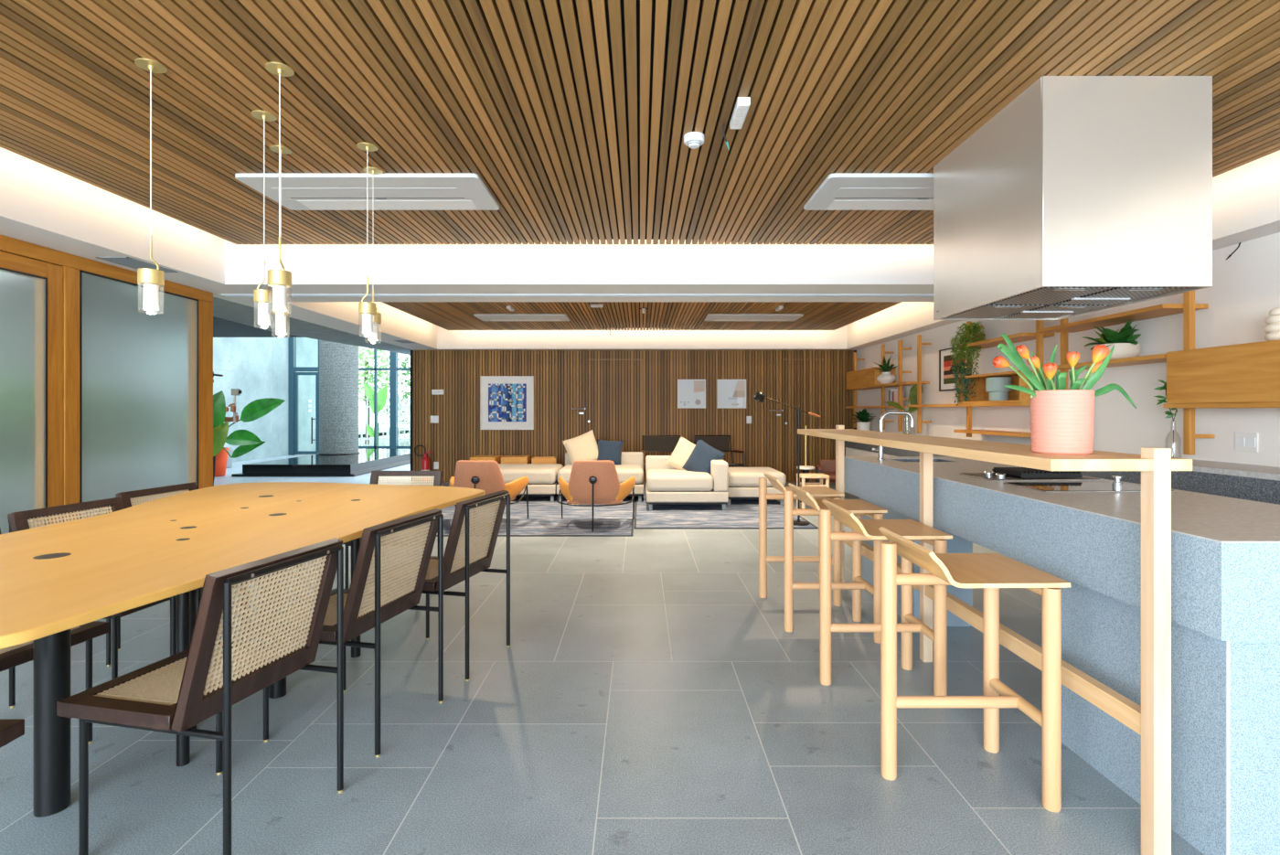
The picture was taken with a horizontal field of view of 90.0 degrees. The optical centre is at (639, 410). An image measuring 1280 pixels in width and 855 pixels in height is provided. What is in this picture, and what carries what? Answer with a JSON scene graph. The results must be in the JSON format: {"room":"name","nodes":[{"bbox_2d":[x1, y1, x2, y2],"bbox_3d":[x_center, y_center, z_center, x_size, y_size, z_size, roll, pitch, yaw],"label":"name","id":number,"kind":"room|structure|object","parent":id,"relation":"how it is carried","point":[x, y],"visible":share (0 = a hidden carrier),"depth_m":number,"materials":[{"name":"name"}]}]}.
{"room":"common room","nodes":[
{"label":"common room","id":0,"kind":"room"},
{"bbox_2d":[213,316,303,337],"bbox_3d":[-7.975,-1.425,3.885,8.450,0.291,14.570,0,0,0],"label":"ceiling","id":1,"kind":"structure","parent":0,"point":[221,327],"depth_m":10.35,"materials":[{"name":"grey paint"}]},
{"bbox_2d":[213,337,318,462],"bbox_3d":[-9.399,-1.120,12.500,0.202,4.600,15.000,0,0,0],"label":"wall","id":2,"kind":"structure","parent":0,"point":[258,367],"depth_m":15.94,"materials":[{"name":"concrete"}]},
{"bbox_2d":[288,337,410,455],"bbox_3d":[-6.800,-1.020,17.000,5.000,4.400,0.160,0,0,0],"label":"window","id":3,"kind":"structure","parent":2,"relation":"in","point":[393,368],"depth_m":16.93,"materials":[{"name":"blue metal"}]},
{"bbox_2d":[294,372,318,454],"bbox_3d":[-8.850,0.070,16.966,0.630,2.180,0.128,0,0,0],"label":"door","id":4,"kind":"structure","parent":3,"relation":"attached to","point":[296,452],"depth_m":16.97,"materials":[{"name":"blue metal"}]},
{"bbox_2d":[0,455,1204,854],"bbox_3d":[-4.300,1.180,6.800,15.800,0.001,20.400,0,0,0],"label":"floor","id":5,"kind":"structure","parent":0,"point":[645,697],"depth_m":2.27,"materials":[{"name":"tile"}]},
{"bbox_2d":[0,718,24,747],"bbox_3d":[-1.740,0.790,1.312,0.468,0.780,0.516,0,0,0],"label":"dining chair","id":6,"kind":"object","parent":5,"relation":"on","point":[11,730],"visible":1,"depth_m":1.54,"materials":[{"name":"brown wood"}]},
{"bbox_2d":[0,528,108,743],"bbox_3d":[-2.185,0.790,2.096,0.516,0.780,0.468,0,0,8],"label":"dining chair","id":7,"kind":"object","parent":5,"relation":"on","point":[11,656],"visible":0.42,"depth_m":2.19,"materials":[{"name":"brown wood"}]},
{"bbox_2d":[7,496,202,708],"bbox_3d":[-2.229,0.790,2.724,0.516,0.780,0.468,0,0,6],"label":"dining chair","id":8,"kind":"object","parent":5,"relation":"on","point":[17,521],"visible":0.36,"depth_m":2.63,"materials":[{"name":"brown wood"}]},
{"bbox_2d":[0,234,213,522],"bbox_3d":[-3.679,0.091,2.225,0.092,2.183,6.450,0,0,0],"label":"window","id":9,"kind":"structure","parent":5,"relation":"on","point":[138,381],"depth_m":4.55,"materials":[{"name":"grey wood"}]},
{"bbox_2d":[0,251,63,533],"bbox_3d":[-3.675,0.132,3.170,0.080,2.082,1.740,0,0,0],"label":"door","id":10,"kind":"structure","parent":9,"relation":"attached to","point":[31,290],"depth_m":3.82,"materials":[{"name":"orange wood"}]},
{"bbox_2d":[115,481,202,650],"bbox_3d":[-2.304,0.790,3.334,0.516,0.780,0.468,0,0,6],"label":"dining chair","id":11,"kind":"object","parent":5,"relation":"on","point":[125,496],"visible":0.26,"depth_m":3.27,"materials":[{"name":"brown wood"}]},
{"bbox_2d":[56,537,343,854],"bbox_3d":[-1.214,0.790,1.834,0.516,0.780,0.468,0,0,13],"label":"dining chair","id":12,"kind":"object","parent":5,"relation":"on","point":[215,675],"visible":1,"depth_m":1.71,"materials":[{"name":"brown wood"}]},
{"bbox_2d":[213,390,228,456],"bbox_3d":[-4.433,0.486,6.573,0.350,1.388,0.271,0,0,29],"label":"potted plant","id":13,"kind":"object","parent":5,"relation":"on","point":[220,430],"visible":0.14,"depth_m":6.57,"materials":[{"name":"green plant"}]},
{"bbox_2d":[0,481,485,817],"bbox_3d":[-1.635,0.805,2.490,1.603,0.750,2.739,0,0,0],"label":"dining table","id":14,"kind":"object","parent":5,"relation":"on","point":[55,579],"visible":0.8,"depth_m":2.00,"materials":[{"name":"brown wood"}]},
{"bbox_2d":[214,397,284,476],"bbox_3d":[-7.311,0.478,11.489,1.754,1.404,0.470,0,0,10],"label":"potted plant","id":15,"kind":"object","parent":5,"relation":"on","point":[248,441],"visible":0.51,"depth_m":11.45,"materials":[{"name":"green plant"}]},
{"bbox_2d":[231,448,410,476],"bbox_3d":[-6.195,1.073,13.860,2.190,0.213,4.880,0,0,0],"label":"plinth","id":16,"kind":"object","parent":5,"relation":"on","point":[368,460],"visible":0.74,"depth_m":11.84,"materials":[{"name":"black stone"}]},
{"bbox_2d":[317,340,360,454],"bbox_3d":[-6.770,-1.177,14.400,0.860,4.287,0.860,0,0,0],"label":"column","id":17,"kind":"structure","parent":5,"relation":"on","point":[338,362],"depth_m":14.06,"materials":[{"name":"concrete"}]},
{"bbox_2d":[247,508,443,757],"bbox_3d":[-1.092,0.790,2.442,0.516,0.780,0.468,0,0,13],"label":"dining chair","id":18,"kind":"object","parent":5,"relation":"on","point":[365,610],"visible":0.78,"depth_m":2.35,"materials":[{"name":"brown wood"}]},
{"bbox_2d":[342,470,442,588],"bbox_3d":[-1.557,0.790,4.053,0.468,0.780,0.516,0,0,0],"label":"dining chair","id":19,"kind":"object","parent":5,"relation":"on","point":[375,475],"visible":0.3,"depth_m":4.25,"materials":[{"name":"brown wood"}]},
{"bbox_2d":[366,490,510,681],"bbox_3d":[-0.948,0.790,3.058,0.516,0.780,0.468,0,0,13],"label":"dining chair","id":20,"kind":"object","parent":5,"relation":"on","point":[457,569],"visible":0.84,"depth_m":2.98,"materials":[{"name":"brown wood"}]},
{"bbox_2d":[501,455,529,463],"bbox_3d":[-1.870,0.933,9.620,0.384,0.493,0.400,0,0,-4],"label":"cushion","id":21,"kind":"object","parent":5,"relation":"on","point":[506,459],"visible":0.34,"depth_m":9.43,"materials":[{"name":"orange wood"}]},
{"bbox_2d":[436,494,635,536],"bbox_3d":[-1.268,1.175,7.460,2.405,0.010,2.920,0,0,0],"label":"rug","id":22,"kind":"object","parent":5,"relation":"on","point":[544,519],"visible":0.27,"depth_m":6.91,"materials":[{"name":"grey carpet"}]},
{"bbox_2d":[448,459,528,518],"bbox_3d":[-1.600,0.829,6.554,0.820,0.684,0.765,0,0,0],"label":"armchair","id":23,"kind":"object","parent":22,"relation":"on","point":[486,475],"visible":0.51,"depth_m":6.27,"materials":[{"name":"leather"}]},
{"bbox_2d":[498,463,563,501],"bbox_3d":[-1.623,0.964,8.675,1.075,0.412,0.950,0,0,0],"label":"module","id":24,"kind":"object","parent":22,"relation":"on","point":[542,477],"visible":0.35,"depth_m":8.21,"materials":[{"name":"beige fabric"}]},
{"bbox_2d":[498,463,563,483],"bbox_3d":[-1.621,0.853,8.675,1.065,0.190,0.942,0,0,0],"label":"seat cushion","id":25,"kind":"object","parent":24,"relation":"on","point":[536,473],"depth_m":8.22,"materials":[{"name":"beige fabric"}]},
{"bbox_2d":[557,459,635,532],"bbox_3d":[-0.456,0.829,6.554,0.820,0.684,0.765,0,0,0],"label":"armchair","id":26,"kind":"object","parent":22,"relation":"on","point":[592,484],"visible":1,"depth_m":6.29,"materials":[{"name":"leather"}]},
{"bbox_2d":[556,451,643,501],"bbox_3d":[-0.510,0.883,8.740,1.120,0.572,1.080,0,0,0],"label":"module","id":27,"kind":"object","parent":22,"relation":"on","point":[632,464],"visible":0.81,"depth_m":8.24,"materials":[{"name":"beige fabric"}]},
{"bbox_2d":[562,429,597,464],"bbox_3d":[-0.800,0.560,9.000,0.585,0.577,0.197,0,0,-12],"label":"pillow","id":28,"kind":"object","parent":27,"relation":"on","point":[584,447],"visible":0.83,"depth_m":8.94,"materials":[{"name":"beige fabric"}]},
{"bbox_2d":[557,464,643,483],"bbox_3d":[-0.509,0.853,8.655,1.110,0.190,0.902,0,0,0],"label":"seat cushion","id":29,"kind":"object","parent":27,"relation":"on","point":[624,472],"depth_m":8.21,"materials":[{"name":"beige fabric"}]},
{"bbox_2d":[597,438,623,464],"bbox_3d":[-0.430,0.595,9.000,0.388,0.378,0.184,0,0,4],"label":"pillow","id":30,"kind":"object","parent":27,"relation":"on","point":[607,450],"visible":0.87,"depth_m":8.94,"materials":[{"name":"blue fabric"}]},
{"bbox_2d":[641,435,681,466],"bbox_3d":[0.335,0.782,9.630,0.612,0.802,0.600,0,0,0],"label":"sling chair","id":31,"kind":"object","parent":5,"relation":"on","point":[649,442],"visible":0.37,"depth_m":9.89,"materials":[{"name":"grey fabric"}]},
{"bbox_2d":[693,435,745,467],"bbox_3d":[1.188,0.782,9.649,0.612,0.802,0.600,0,0,-14],"label":"sling chair","id":32,"kind":"object","parent":5,"relation":"on","point":[720,442],"visible":0.44,"depth_m":9.91,"materials":[{"name":"grey fabric"}]},
{"bbox_2d":[633,492,818,528],"bbox_3d":[0.860,1.175,7.760,1.840,0.010,2.760,0,0,0],"label":"rug","id":33,"kind":"object","parent":5,"relation":"on","point":[741,513],"visible":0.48,"depth_m":7.03,"materials":[{"name":"grey carpet"}]},
{"bbox_2d":[645,455,728,510],"bbox_3d":[0.555,0.883,8.012,0.961,0.572,1.075,0,0,0],"label":"module","id":34,"kind":"object","parent":33,"relation":"on","point":[665,485],"visible":0.85,"depth_m":7.48,"materials":[{"name":"beige fabric"}]},
{"bbox_2d":[646,469,713,490],"bbox_3d":[0.471,0.853,7.928,0.781,0.190,0.897,0,0,0],"label":"seat cushion","id":35,"kind":"object","parent":34,"relation":"on","point":[656,479],"depth_m":7.49,"materials":[{"name":"beige fabric"}]},
{"bbox_2d":[665,436,695,469],"bbox_3d":[0.600,0.600,8.230,0.555,0.547,0.199,0,0,24],"label":"pillow","id":36,"kind":"object","parent":34,"relation":"on","point":[684,448],"visible":0.52,"depth_m":8.20,"materials":[{"name":"beige fabric"}]},
{"bbox_2d":[682,437,725,474],"bbox_3d":[0.790,0.625,7.980,0.572,0.561,0.211,0,0,42],"label":"pillow","id":37,"kind":"object","parent":34,"relation":"on","point":[700,457],"visible":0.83,"depth_m":7.92,"materials":[{"name":"blue fabric"}]},
{"bbox_2d":[726,467,785,504],"bbox_3d":[1.440,0.971,8.370,0.760,0.397,0.900,0,0,0],"label":"module","id":38,"kind":"object","parent":33,"relation":"on","point":[743,482],"visible":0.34,"depth_m":7.93,"materials":[{"name":"beige fabric"}]},
{"bbox_2d":[728,467,785,486],"bbox_3d":[1.441,0.860,8.370,0.750,0.175,0.892,0,0,0],"label":"seat cushion","id":39,"kind":"object","parent":38,"relation":"on","point":[738,476],"depth_m":7.93,"materials":[{"name":"beige fabric"}]},
{"bbox_2d":[752,391,820,525],"bbox_3d":[1.513,0.485,6.620,0.706,1.369,0.220,0,0,0],"label":"floor lamp","id":40,"kind":"object","parent":33,"relation":"on","point":[759,396],"visible":0.93,"depth_m":6.61,"materials":[{"name":"black metal"}]},
{"bbox_2d":[758,472,844,606],"bbox_3d":[0.993,0.795,4.050,0.480,0.770,0.394,0,0,0],"label":"bar stool","id":41,"kind":"object","parent":5,"relation":"on","point":[816,492],"visible":0.79,"depth_m":4.03,"materials":[{"name":"brown wood"}]},
{"bbox_2d":[796,473,829,508],"bbox_3d":[2.050,0.970,7.600,0.330,0.420,0.300,0,0,0],"label":"stool","id":42,"kind":"object","parent":5,"relation":"on","point":[803,476],"visible":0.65,"depth_m":7.46,"materials":[{"name":"brown wood"}]},
{"bbox_2d":[815,458,835,482],"bbox_3d":[2.740,0.930,8.600,0.700,0.500,0.600,0,0,12],"label":"leather chair","id":43,"kind":"object","parent":5,"relation":"on","point":[826,466],"visible":0.39,"depth_m":8.87,"materials":[{"name":"brown leather"}]},
{"bbox_2d":[784,482,887,643],"bbox_3d":[1.012,0.795,3.430,0.480,0.770,0.394,0,0,0],"label":"bar stool","id":44,"kind":"object","parent":5,"relation":"on","point":[859,507],"visible":0.87,"depth_m":3.41,"materials":[{"name":"brown wood"}]},
{"bbox_2d":[819,499,952,695],"bbox_3d":[1.018,0.795,2.770,0.480,0.770,0.394,0,0,0],"label":"bar stool","id":45,"kind":"object","parent":5,"relation":"on","point":[867,529],"visible":0.88,"depth_m":2.75,"materials":[{"name":"brown wood"}]},
{"bbox_2d":[878,526,1070,811],"bbox_3d":[1.018,0.795,2.065,0.480,0.770,0.394,0,0,0],"label":"bar stool","id":46,"kind":"object","parent":5,"relation":"on","point":[989,571],"visible":1,"depth_m":2.04,"materials":[{"name":"brown wood"}]},
{"bbox_2d":[797,425,1192,854],"bbox_3d":[1.248,0.639,3.001,0.367,1.082,2.691,0,0,0],"label":"breakfast bar","id":47,"kind":"object","parent":5,"relation":"on","point":[1151,720],"visible":0.77,"depth_m":1.68,"materials":[{"name":"brown wood"}]},
{"bbox_2d":[992,333,1136,454],"bbox_3d":[1.249,-0.052,1.885,0.426,0.354,0.162,0,0,0],"label":"potted plant","id":48,"kind":"object","parent":47,"relation":"on","point":[1061,420],"visible":1,"depth_m":1.84,"materials":[{"name":"pink ceramic"}]},
{"bbox_2d":[844,456,1279,854],"bbox_3d":[1.795,0.750,3.002,0.750,0.861,2.877,0,0,0],"label":"kitchen island","id":49,"kind":"object","parent":5,"relation":"on","point":[1225,550],"visible":0.79,"depth_m":1.85,"materials":[{"name":"grey stone"}]},
{"bbox_2d":[844,456,1279,543],"bbox_3d":[1.795,0.321,3.002,0.750,0.004,2.877,0,0,0],"label":"island countertop","id":50,"kind":"structure","parent":49,"relation":"on","point":[1219,518],"depth_m":2.18,"materials":[{"name":"stone"}]},
{"bbox_2d":[871,410,914,459],"bbox_3d":[1.630,0.161,4.130,0.272,0.316,0.048,0,0,0],"label":"tap","id":51,"kind":"object","parent":50,"relation":"on","point":[912,421],"visible":0.98,"depth_m":4.12,"materials":[{"name":"silver metal"}]},
{"bbox_2d":[959,467,1104,480],"bbox_3d":[1.850,0.299,3.050,0.510,0.040,0.300,0,0,0],"label":"cooktop","id":52,"kind":"object","parent":50,"relation":"in","point":[997,474],"visible":0.89,"depth_m":2.94,"materials":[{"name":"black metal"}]},
{"bbox_2d":[959,473,1104,480],"bbox_3d":[1.850,0.316,3.050,0.510,0.006,0.300,0,0,0],"label":"tray","id":53,"kind":"object","parent":52,"relation":"on","point":[987,476],"depth_m":2.93,"materials":[{"name":"metal"}]},
{"bbox_2d":[1002,475,1177,491],"bbox_3d":[1.840,0.292,2.645,0.510,0.053,0.300,0,0,0],"label":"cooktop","id":54,"kind":"object","parent":50,"relation":"in","point":[1116,485],"visible":0.97,"depth_m":2.62,"materials":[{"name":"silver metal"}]},
{"bbox_2d":[844,440,1279,504],"bbox_3d":[3.373,0.748,5.350,0.425,0.864,9.100,0,0,0],"label":"countertop","id":55,"kind":"structure","parent":5,"relation":"on","point":[1242,481],"depth_m":3.58,"materials":[{"name":"stone"}]},
{"bbox_2d":[851,408,875,430],"bbox_3d":[3.342,0.144,9.640,0.342,0.344,0.353,0,0,0],"label":"potted plant","id":56,"kind":"object","parent":55,"relation":"on","point":[863,416],"visible":0.97,"depth_m":9.56,"materials":[{"name":"green plant"}]},
{"bbox_2d":[885,384,922,434],"bbox_3d":[3.307,-0.022,8.027,0.474,0.669,0.146,0,0,0],"label":"potted plant","id":57,"kind":"object","parent":55,"relation":"on","point":[912,396],"visible":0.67,"depth_m":8.02,"materials":[{"name":"green plant"}]},
{"bbox_2d":[1153,379,1177,458],"bbox_3d":[3.367,0.053,4.089,0.153,0.520,0.110,0,0,15],"label":"potted plant","id":58,"kind":"object","parent":55,"relation":"on","point":[1170,414],"visible":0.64,"depth_m":4.08,"materials":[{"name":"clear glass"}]},
{"bbox_2d":[1192,458,1279,480],"bbox_3d":[3.373,0.331,5.350,0.425,0.030,9.100,0,0,0],"label":"countertop","id":59,"kind":"structure","parent":55,"relation":"on","point":[1264,472],"depth_m":3.49,"materials":[{"name":"stone"}]},
{"bbox_2d":[410,350,856,481],"bbox_3d":[-0.107,-0.190,10.659,7.385,2.740,0.182,0,0,0],"label":"wall","id":60,"kind":"structure","parent":0,"point":[610,391],"depth_m":10.57,"materials":[{"name":"brown wood"}]},
{"bbox_2d":[96,256,178,272],"bbox_3d":[-3.440,-0.998,4.395,0.210,0.006,0.450,0,0,0],"label":"air vent","id":61,"kind":"object","parent":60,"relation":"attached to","point":[128,261],"visible":0.84,"depth_m":4.33,"materials":[{"name":"grey metal"}]},
{"bbox_2d":[0,147,439,350],"bbox_3d":[-3.520,-1.280,3.595,0.460,0.559,13.990,0,0,0],"label":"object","id":62,"kind":"structure","parent":60,"relation":"attached to","point":[41,205],"depth_m":4.11,"materials":[{"name":"white paint"}]},
{"bbox_2d":[213,296,412,354],"bbox_3d":[-4.210,-1.201,8.470,0.920,0.400,6.040,0,0,0],"label":"trim","id":63,"kind":"structure","parent":60,"relation":"attached to","point":[224,309],"depth_m":7.74,"materials":[{"name":"paint"}]},
{"bbox_2d":[480,375,533,429],"bbox_3d":[-2.189,-0.124,10.551,0.876,0.883,0.030,0,0,0],"label":"framed print","id":64,"kind":"object","parent":60,"relation":"attached to","point":[506,401],"visible":1,"depth_m":10.55,"materials":[{"name":"white paper"}]},
{"bbox_2d":[437,324,847,350],"bbox_3d":[0.037,-1.280,10.490,6.654,0.559,0.200,0,0,0],"label":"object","id":65,"kind":"structure","parent":60,"relation":"attached to","point":[837,339],"depth_m":10.39,"materials":[{"name":"white paint"}]},
{"bbox_2d":[677,379,705,408],"bbox_3d":[0.853,-0.276,10.553,0.468,0.476,0.025,0,0,0],"label":"framed print","id":66,"kind":"object","parent":60,"relation":"attached to","point":[691,393],"visible":1,"depth_m":10.55,"materials":[{"name":"white paper"}]},
{"bbox_2d":[716,379,746,408],"bbox_3d":[1.513,-0.276,10.553,0.476,0.476,0.025,0,0,0],"label":"framed print","id":67,"kind":"object","parent":60,"relation":"attached to","point":[730,393],"visible":1,"depth_m":10.55,"materials":[{"name":"white paper"}]},
{"bbox_2d":[0,0,1279,244],"bbox_3d":[0.025,-1.300,0.860,6.250,0.045,8.120,0,0,0],"label":"ceiling","id":68,"kind":"structure","parent":0,"point":[575,116],"depth_m":2.56,"materials":[{"name":"brown wood"}]},
{"bbox_2d":[134,57,167,309],"bbox_3d":[-1.807,-0.818,2.365,0.096,0.918,0.096,0,0,0],"label":"pendant lamp","id":69,"kind":"object","parent":68,"relation":"hanging from","point":[151,279],"visible":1,"depth_m":2.35,"materials":[{"name":"gold metal"}]},
{"bbox_2d":[251,109,277,324],"bbox_3d":[-1.625,-0.818,2.767,0.096,0.918,0.096,0,0,0],"label":"pendant lamp","id":70,"kind":"object","parent":68,"relation":"hanging from","point":[261,296],"visible":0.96,"depth_m":2.76,"materials":[{"name":"gold metal"}]},
{"bbox_2d":[265,61,294,310],"bbox_3d":[-1.345,-0.818,2.390,0.096,0.918,0.096,0,0,0],"label":"pendant lamp","id":71,"kind":"object","parent":68,"relation":"hanging from","point":[280,280],"visible":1,"depth_m":2.38,"materials":[{"name":"gold metal"}]},
{"bbox_2d":[269,145,291,334],"bbox_3d":[-1.754,-0.818,3.125,0.096,0.918,0.096,0,0,0],"label":"pendant lamp","id":72,"kind":"object","parent":68,"relation":"hanging from","point":[280,315],"visible":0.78,"depth_m":3.11,"materials":[{"name":"gold metal"}]},
{"bbox_2d":[234,172,499,210],"bbox_3d":[-1.532,-1.265,3.725,1.315,0.024,0.570,0,0,0],"label":"air conditioner","id":73,"kind":"object","parent":68,"relation":"attached to","point":[300,191],"visible":0.98,"depth_m":3.66,"materials":[{"name":"white plastic"}]},
{"bbox_2d":[356,142,378,333],"bbox_3d":[-1.317,-0.818,3.093,0.096,0.918,0.096,0,0,0],"label":"pendant lamp","id":74,"kind":"object","parent":68,"relation":"hanging from","point":[368,310],"visible":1,"depth_m":3.08,"materials":[{"name":"gold metal"}]},
{"bbox_2d":[362,166,383,340],"bbox_3d":[-1.418,-0.818,3.400,0.096,0.918,0.096,0,0,0],"label":"pendant lamp","id":75,"kind":"object","parent":68,"relation":"hanging from","point":[377,319],"visible":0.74,"depth_m":3.39,"materials":[{"name":"gold metal"}]},
{"bbox_2d":[683,131,703,149],"bbox_3d":[0.252,-1.252,2.980,0.096,0.050,0.096,0,0,0],"label":"smoke detector","id":76,"kind":"object","parent":68,"relation":"attached to","point":[693,140],"visible":1,"depth_m":2.95,"materials":[{"name":"white plastic"}]},
{"bbox_2d":[729,96,750,128],"bbox_3d":[0.424,-1.260,2.720,0.052,0.034,0.230,0,0,0],"label":"recessed light","id":77,"kind":"object","parent":68,"relation":"in","point":[742,104],"visible":1,"depth_m":2.67,"materials":[{"name":"white plastic"}]},
{"bbox_2d":[731,105,748,128],"bbox_3d":[0.422,-1.244,2.718,0.040,0.003,0.218,0,0,0],"label":"diffuser","id":78,"kind":"object","parent":77,"relation":"attached to","point":[740,113],"depth_m":2.71,"materials":[{"name":"white plastic"}]},
{"bbox_2d":[803,172,933,210],"bbox_3d":[1.677,-1.265,3.725,1.315,0.024,0.570,0,0,0],"label":"air conditioner","id":79,"kind":"object","parent":68,"relation":"attached to","point":[838,191],"visible":0.54,"depth_m":3.69,"materials":[{"name":"white plastic"}]},
{"bbox_2d":[933,75,1212,319],"bbox_3d":[1.859,-0.875,2.894,0.650,0.806,0.908,0,0,0],"label":"range hood","id":80,"kind":"object","parent":68,"relation":"hanging from","point":[1082,195],"visible":1,"depth_m":2.44,"materials":[{"name":"silver metal"}]},
{"bbox_2d":[381,301,902,330],"bbox_3d":[0.030,-1.300,8.145,6.160,0.045,4.050,0,0,0],"label":"ceiling","id":81,"kind":"structure","parent":0,"point":[449,315],"depth_m":8.39,"materials":[{"name":"brown wood"}]},
{"bbox_2d":[473,313,570,320],"bbox_3d":[-1.590,-1.265,8.725,1.220,0.024,0.550,0,0,0],"label":"air conditioner","id":82,"kind":"object","parent":81,"relation":"attached to","point":[483,316],"visible":1,"depth_m":8.57,"materials":[{"name":"white plastic"}]},
{"bbox_2d":[704,313,803,320],"bbox_3d":[1.535,-1.265,8.725,1.270,0.024,0.550,0,0,0],"label":"air conditioner","id":83,"kind":"object","parent":81,"relation":"attached to","point":[710,316],"visible":1,"depth_m":8.57,"materials":[{"name":"white plastic"}]},
{"bbox_2d":[856,232,1279,467],"bbox_3d":[3.665,-0.190,3.695,0.160,2.740,14.190,0,0,0],"label":"wall","id":84,"kind":"structure","parent":0,"point":[1245,287],"depth_m":4.57,"materials":[{"name":"white paint"}]},
{"bbox_2d":[220,293,933,297],"bbox_3d":[-0.068,-0.995,5.536,7.064,0.012,0.082,0,0,0],"label":"trim","id":85,"kind":"structure","parent":84,"relation":"attached to","point":[226,294],"depth_m":5.50,"materials":[{"name":"grey paint"}]},
{"bbox_2d":[938,347,966,391],"bbox_3d":[3.572,-0.475,7.280,0.025,0.490,0.680,0,0,0],"label":"framed print","id":86,"kind":"object","parent":84,"relation":"attached to","point":[946,379],"visible":0.47,"depth_m":7.46,"materials":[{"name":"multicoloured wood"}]},
{"bbox_2d":[843,149,1279,350],"bbox_3d":[3.474,-1.280,3.595,0.221,0.559,13.990,0,0,0],"label":"trim","id":87,"kind":"structure","parent":84,"relation":"attached to","point":[1246,197],"depth_m":3.67,"materials":[{"name":"white paint"}]},
{"bbox_2d":[845,290,1279,454],"bbox_3d":[3.441,-0.328,6.518,0.292,1.205,7.465,0,0,0],"label":"wall shelving","id":88,"kind":"object","parent":84,"relation":"attached to","point":[1247,375],"visible":0.73,"depth_m":4.01,"materials":[{"name":"brown wood"}]},
{"bbox_2d":[868,355,897,383],"bbox_3d":[3.412,-0.566,8.888,0.412,0.412,0.524,0,0,0],"label":"potted plant","id":89,"kind":"object","parent":88,"relation":"on","point":[886,377],"visible":0.97,"depth_m":8.84,"materials":[{"name":"green plant"}]},
{"bbox_2d":[949,320,986,405],"bbox_3d":[3.353,-0.471,6.553,0.343,0.868,0.335,0,0,-13],"label":"trailing plant","id":90,"kind":"object","parent":88,"relation":"on","point":[975,336],"visible":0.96,"depth_m":6.49,"materials":[{"name":"green plant"}]},
{"bbox_2d":[985,376,1012,400],"bbox_3d":[3.430,-0.203,6.120,0.218,0.224,0.218,0,0,0],"label":"vase","id":91,"kind":"object","parent":88,"relation":"on","point":[995,387],"visible":0.84,"depth_m":6.04,"materials":[{"name":"grey ceramic"}]},
{"bbox_2d":[1081,320,1141,360],"bbox_3d":[3.408,-0.503,4.617,0.310,0.290,0.363,0,0,0],"label":"potted plant","id":92,"kind":"object","parent":88,"relation":"on","point":[1124,342],"visible":0.9,"depth_m":4.51,"materials":[{"name":"green plant"}]},
{"bbox_2d":[1263,307,1279,341],"bbox_3d":[3.420,-0.457,3.415,0.136,0.182,0.136,0,0,0],"label":"vase","id":93,"kind":"object","parent":88,"relation":"on","point":[1273,328],"visible":0.9,"depth_m":3.40,"materials":[{"name":"beige ceramic"}]},
{"bbox_2d":[1235,431,1258,452],"bbox_3d":[3.579,0.185,3.780,0.011,0.116,0.140,0,0,0],"label":"power outlet","id":94,"kind":"object","parent":84,"relation":"attached to","point":[1244,442],"visible":1,"depth_m":3.77,"materials":[{"name":"white plastic"}]},
{"bbox_3d":[0.000,-1.635,3.700,7.500,0.150,14.200,0,0,0],"label":"ceiling slab","id":95,"kind":"structure","parent":0,"visible":0},
{"bbox_2d":[224,239,933,301],"bbox_3d":[0.037,-1.280,5.492,6.654,0.559,0.835,0,0,0],"label":"ceiling beam","id":96,"kind":"structure","parent":95,"relation":"attached to","point":[404,268],"depth_m":5.07,"materials":[{"name":"white paint"}]},
{"label":"outside","id":97,"kind":"structure","parent":0,"visible":0},
{"bbox_2d":[295,427,409,455],"bbox_3d":[-10.000,1.235,20.500,40.000,0.090,49.000,0,0,0],"label":"ground","id":98,"kind":"structure","parent":97,"point":[401,435],"depth_m":28.24,"materials":[{"name":"grey"}]},
{"bbox_2d":[363,382,387,446],"bbox_3d":[-8.224,0.148,19.971,0.761,2.069,0.198,0,0,3],"label":"banana plant","id":99,"kind":"object","parent":98,"relation":"on","point":[382,394],"visible":0.77,"depth_m":19.94,"materials":[{"name":"green plant"}]},
{"bbox_2d":[358,346,400,444],"bbox_3d":[-9.546,-1.016,22.453,2.232,4.398,2.164,0,0,0],"label":"tree","id":100,"kind":"object","parent":98,"relation":"on","point":[365,363],"visible":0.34,"depth_m":22.43,"materials":[{"name":"green plant"}]},
{"bbox_2d":[358,396,410,446],"bbox_3d":[-7.600,0.370,21.000,6.400,1.620,0.040,0,0,0],"label":"fence","id":101,"kind":"object","parent":98,"relation":"on","point":[361,406],"visible":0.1,"depth_m":20.98,"materials":[{"name":"grey paint"}]},
{"bbox_2d":[369,370,410,434],"bbox_3d":[-7.439,-0.277,24.595,6.131,3.106,1.388,0,0,0],"label":"hedge","id":102,"kind":"object","parent":98,"relation":"on","point":[402,398],"visible":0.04,"depth_m":24.48,"materials":[{"name":"green plant"}]},
{"bbox_2d":[398,353,410,400],"bbox_3d":[-7.618,-1.075,22.824,2.249,4.524,2.286,0,0,0],"label":"tree","id":103,"kind":"object","parent":98,"relation":"on","point":[403,364],"visible":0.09,"depth_m":22.48,"materials":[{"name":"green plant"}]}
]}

